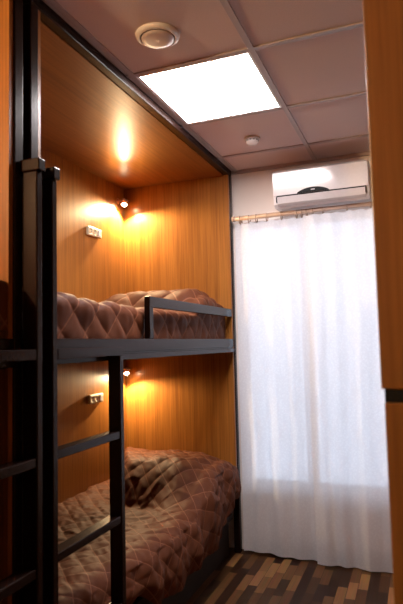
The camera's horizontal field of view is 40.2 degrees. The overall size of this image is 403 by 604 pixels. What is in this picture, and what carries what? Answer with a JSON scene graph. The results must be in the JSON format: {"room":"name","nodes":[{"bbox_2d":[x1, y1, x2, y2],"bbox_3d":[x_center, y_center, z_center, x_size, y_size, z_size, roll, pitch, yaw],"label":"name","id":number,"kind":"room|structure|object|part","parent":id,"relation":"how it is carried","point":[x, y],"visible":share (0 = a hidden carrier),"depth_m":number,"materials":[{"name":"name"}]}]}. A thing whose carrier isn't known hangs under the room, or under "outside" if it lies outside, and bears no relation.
{"room":"dormitory","nodes":[
{"label":"dormitory","id":0,"kind":"room"},
{"bbox_2d":[43,0,369,170],"bbox_3d":[-0.130,-1.141,1.349,3.120,0.150,5.070,-3,-5,21],"label":"ceiling","id":1,"kind":"structure","parent":0,"point":[329,65],"depth_m":2.23,"materials":[{"name":"tile"}]},
{"bbox_2d":[135,22,179,48],"bbox_3d":[-0.165,-0.994,2.075,0.168,0.029,0.168,-3,-5,21],"label":"ceiling vent","id":2,"kind":"object","parent":1,"relation":"in","point":[155,35],"visible":1,"depth_m":2.05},
{"bbox_2d":[42,0,368,171],"bbox_3d":[-0.128,-1.069,1.343,2.820,0.018,4.770,-3,-5,21],"label":"grid","id":3,"kind":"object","parent":1,"relation":"attached to","point":[226,5],"depth_m":2.33,"materials":[{"name":"metal"}]},
{"bbox_2d":[137,52,280,123],"bbox_3d":[0.058,-0.985,2.564,0.509,0.024,0.569,-3,-5,21],"label":"recessed light","id":4,"kind":"object","parent":1,"relation":"in","point":[234,85],"visible":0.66,"depth_m":2.53,"materials":[{"name":"white plastic"}]},
{"bbox_2d":[244,135,259,145],"bbox_3d":[0.290,-0.918,3.146,0.088,0.039,0.088,-3,-5,21],"label":"smoke detector","id":5,"kind":"object","parent":1,"relation":"attached to","point":[251,140],"visible":1,"depth_m":3.12,"materials":[{"name":"white plastic"}]},
{"bbox_2d":[185,547,393,603],"bbox_3d":[-0.066,1.476,1.148,3.220,0.100,5.170,-3,-5,21],"label":"floor","id":6,"kind":"structure","parent":0,"point":[245,577],"depth_m":3.04,"materials":[{"name":"brown wood"}]},
{"bbox_2d":[0,0,22,603],"bbox_3d":[-1.289,0.178,0.823,0.819,2.498,2.085,-3,-5,21],"label":"bunk bed","id":7,"kind":"object","parent":6,"relation":"on","point":[11,11],"visible":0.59,"depth_m":1.64,"materials":[{"name":"brown wood"}]},
{"bbox_2d":[0,280,7,329],"bbox_3d":[-1.264,-0.118,0.835,0.768,0.316,1.968,-3,-5,21],"label":"bedspread","id":8,"kind":"object","parent":7,"relation":"on","point":[3,286],"visible":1,"depth_m":1.59,"materials":[{"name":"brown fabric"}]},
{"bbox_3d":[-0.936,0.081,1.761,0.808,2.138,0.018,-3,-5,21],"label":"panel","id":9,"kind":"part","parent":7,"relation":"part of","materials":[{"name":"brown wood"}]},
{"bbox_3d":[-0.927,0.089,0.698,0.045,0.085,1.986,-3,-5,21],"label":"rail","id":10,"kind":"part","parent":7,"relation":"part of","materials":[{"name":"black metal"}]},
{"bbox_3d":[-0.558,0.243,1.633,0.040,2.456,0.040,-3,-5,21],"label":"post","id":11,"kind":"part","parent":7,"relation":"part of","materials":[{"name":"black metal"}]},
{"bbox_2d":[0,157,44,603],"bbox_3d":[-0.568,0.503,1.419,0.070,1.906,0.446,-3,-5,21],"label":"ladder","id":12,"kind":"object","parent":7,"relation":"attached to","point":[29,577],"visible":1,"depth_m":1.61,"materials":[{"name":"black metal"}]},
{"bbox_2d":[23,0,241,603],"bbox_3d":[-0.523,0.312,2.812,0.819,2.498,2.085,-3,-5,21],"label":"bunk bed","id":13,"kind":"object","parent":6,"relation":"on","point":[108,140],"visible":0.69,"depth_m":3.48,"materials":[{"name":"brown wood"}]},
{"bbox_3d":[-0.537,0.249,1.721,0.040,2.456,0.040,-3,-5,21],"label":"post","id":14,"kind":"part","parent":13,"relation":"part of","materials":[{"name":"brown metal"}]},
{"bbox_3d":[-0.894,0.090,1.903,0.808,2.138,0.018,-3,-5,21],"label":"panel","id":15,"kind":"part","parent":13,"relation":"part of","materials":[{"name":"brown wood"}]},
{"bbox_2d":[41,167,125,603],"bbox_3d":[-0.396,0.535,1.892,0.070,1.906,0.446,-3,-5,21],"label":"ladder","id":16,"kind":"object","parent":13,"relation":"attached to","point":[53,553],"visible":0.91,"depth_m":1.75,"materials":[{"name":"black metal"}]},
{"bbox_3d":[-0.897,0.293,2.960,0.018,2.335,1.969,-3,-5,21],"label":"panel","id":17,"kind":"part","parent":13,"relation":"part of","materials":[{"name":"brown wood"}]},
{"bbox_2d":[86,226,101,238],"bbox_3d":[-0.689,-0.447,3.538,0.026,0.058,0.156,-3,-5,21],"label":"power outlet","id":18,"kind":"object","parent":13,"relation":"attached to","point":[91,231],"visible":1,"depth_m":3.52,"materials":[{"name":"white plastic"}]},
{"bbox_2d":[88,393,102,404],"bbox_3d":[-0.663,0.606,3.457,0.026,0.058,0.156,-3,-5,21],"label":"power outlet","id":19,"kind":"object","parent":13,"relation":"attached to","point":[93,398],"visible":1,"depth_m":3.44,"materials":[{"name":"white plastic"}]},
{"bbox_2d":[116,198,127,206],"bbox_3d":[-0.554,-0.700,3.861,0.070,0.064,0.061,-3,-5,21],"label":"reading lamp","id":20,"kind":"object","parent":13,"relation":"attached to","point":[124,203],"visible":1,"depth_m":3.85,"materials":[{"name":"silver metal"}]},
{"bbox_2d":[123,367,130,374],"bbox_3d":[-0.525,0.469,3.771,0.070,0.064,0.061,-3,-5,21],"label":"reading lamp","id":21,"kind":"object","parent":13,"relation":"attached to","point":[126,372],"visible":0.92,"depth_m":3.76,"materials":[{"name":"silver metal"}]},
{"bbox_3d":[-0.195,-0.932,2.767,0.040,0.041,2.085,-3,-5,21],"label":"canopy rail","id":22,"kind":"part","parent":13,"relation":"part of","materials":[{"name":"brown metal"}]},
{"bbox_3d":[-0.566,-0.899,2.910,0.756,0.018,1.969,-3,-5,21],"label":"canopy panel","id":23,"kind":"part","parent":13,"relation":"part of","materials":[{"name":"brown wood"}]},
{"bbox_3d":[-0.168,0.221,2.669,0.045,0.085,1.986,-3,-5,21],"label":"rail","id":24,"kind":"part","parent":13,"relation":"part of","materials":[{"name":"grey metal"}]},
{"bbox_3d":[-0.239,0.096,2.510,0.028,0.144,0.040,-3,-5,21],"label":"guard post","id":25,"kind":"part","parent":13,"relation":"part of","materials":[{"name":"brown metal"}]},
{"bbox_3d":[-0.171,0.214,3.750,0.808,2.138,0.018,-3,-5,21],"label":"panel","id":26,"kind":"part","parent":13,"relation":"part of","materials":[{"name":"brown wood"}]},
{"bbox_3d":[-0.191,1.433,2.607,0.018,0.215,1.969,-3,-5,21],"label":"board","id":27,"kind":"part","parent":13,"relation":"part of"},
{"bbox_3d":[-0.032,0.035,3.054,0.028,0.050,1.194,-3,-5,21],"label":"guard rail","id":28,"kind":"part","parent":13,"relation":"part of","materials":[{"name":"grey metal"}]},
{"bbox_3d":[0.207,0.377,3.622,0.040,2.456,0.040,-3,-5,21],"label":"post","id":29,"kind":"part","parent":13,"relation":"part of","materials":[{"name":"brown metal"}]},
{"bbox_3d":[-0.555,0.169,2.831,0.685,0.129,1.880,-3,-5,21],"label":"mattress","id":30,"kind":"object","parent":13,"relation":"on","visible":0},
{"bbox_2d":[57,288,224,338],"bbox_3d":[-0.543,0.040,2.837,0.768,0.316,1.968,-3,-5,21],"label":"bedspread","id":31,"kind":"object","parent":30,"relation":"on","point":[120,316],"visible":0.66,"depth_m":2.49,"materials":[{"name":"brown fabric"}]},
{"bbox_2d":[362,0,402,603],"bbox_3d":[0.820,0.155,1.014,0.902,2.470,0.500,-3,-5,21],"label":"tall cabinet","id":32,"kind":"object","parent":6,"relation":"on","point":[382,19],"visible":1,"depth_m":0.96,"materials":[{"name":"brown wood"}]},
{"bbox_3d":[0.717,-0.482,0.839,0.902,1.222,0.022,-3,-5,21],"label":"panel","id":33,"kind":"part","parent":32,"relation":"part of","materials":[{"name":"brown wood"}]},
{"bbox_3d":[0.749,0.731,0.746,0.898,1.164,0.022,-3,-5,21],"label":"panel","id":34,"kind":"part","parent":32,"relation":"part of","materials":[{"name":"brown wood"}]},
{"bbox_2d":[229,156,370,548],"bbox_3d":[0.798,0.334,3.534,2.820,2.500,0.150,-3,-5,21],"label":"wall","id":35,"kind":"structure","parent":0,"point":[252,192],"depth_m":3.68,"materials":[{"name":"white paint"}]},
{"bbox_2d":[231,152,369,174],"bbox_3d":[-0.127,-1.055,1.342,2.820,0.019,4.770,-3,-5,21],"label":"trim","id":36,"kind":"structure","parent":35,"relation":"attached to","point":[363,154],"depth_m":3.57,"materials":[{"name":"metal"}]},
{"bbox_2d":[232,201,371,222],"bbox_3d":[0.803,-0.578,3.453,1.261,0.060,0.108,-3,-5,21],"label":"curtain rod","id":37,"kind":"object","parent":35,"relation":"attached to","point":[363,204],"visible":0.8,"depth_m":3.47,"materials":[{"name":"beige wood"}]},
{"bbox_2d":[235,216,316,560],"bbox_3d":[0.477,0.524,3.477,0.497,2.116,0.036,-3,-5,21],"label":"curtain","id":38,"kind":"object","parent":37,"relation":"hanging from","point":[272,312],"visible":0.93,"depth_m":3.48,"materials":[{"name":"white fabric"}]},
{"bbox_3d":[1.135,-0.586,3.286,0.007,0.057,0.057,-3,-5,21],"label":"curtain ring","id":39,"kind":"object","parent":37,"relation":"hanging from","visible":0},
{"bbox_2d":[304,208,392,572],"bbox_3d":[0.980,0.493,3.241,0.687,2.116,0.034,-3,-5,21],"label":"curtain","id":40,"kind":"object","parent":39,"relation":"hanging from","point":[348,426],"visible":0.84,"depth_m":3.28,"materials":[{"name":"white fabric"}]},
{"bbox_2d":[272,159,371,210],"bbox_3d":[0.749,-0.713,3.430,0.580,0.234,0.207,-3,-5,21],"label":"air conditioner","id":41,"kind":"object","parent":35,"relation":"attached to","point":[343,183],"visible":0.98,"depth_m":3.34,"materials":[{"name":"white plastic"}]},
{"bbox_3d":[-0.529,1.236,2.749,0.685,0.144,1.880,-3,-5,21],"label":"mattress","id":42,"kind":"object","parent":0,"visible":0},
{"bbox_2d":[58,447,240,603],"bbox_3d":[-0.476,1.130,2.736,0.855,0.482,1.964,-3,-5,21],"label":"bedspread","id":43,"kind":"object","parent":42,"relation":"on","point":[178,503],"visible":0.73,"depth_m":2.81,"materials":[{"name":"brown fabric"}]}
]}

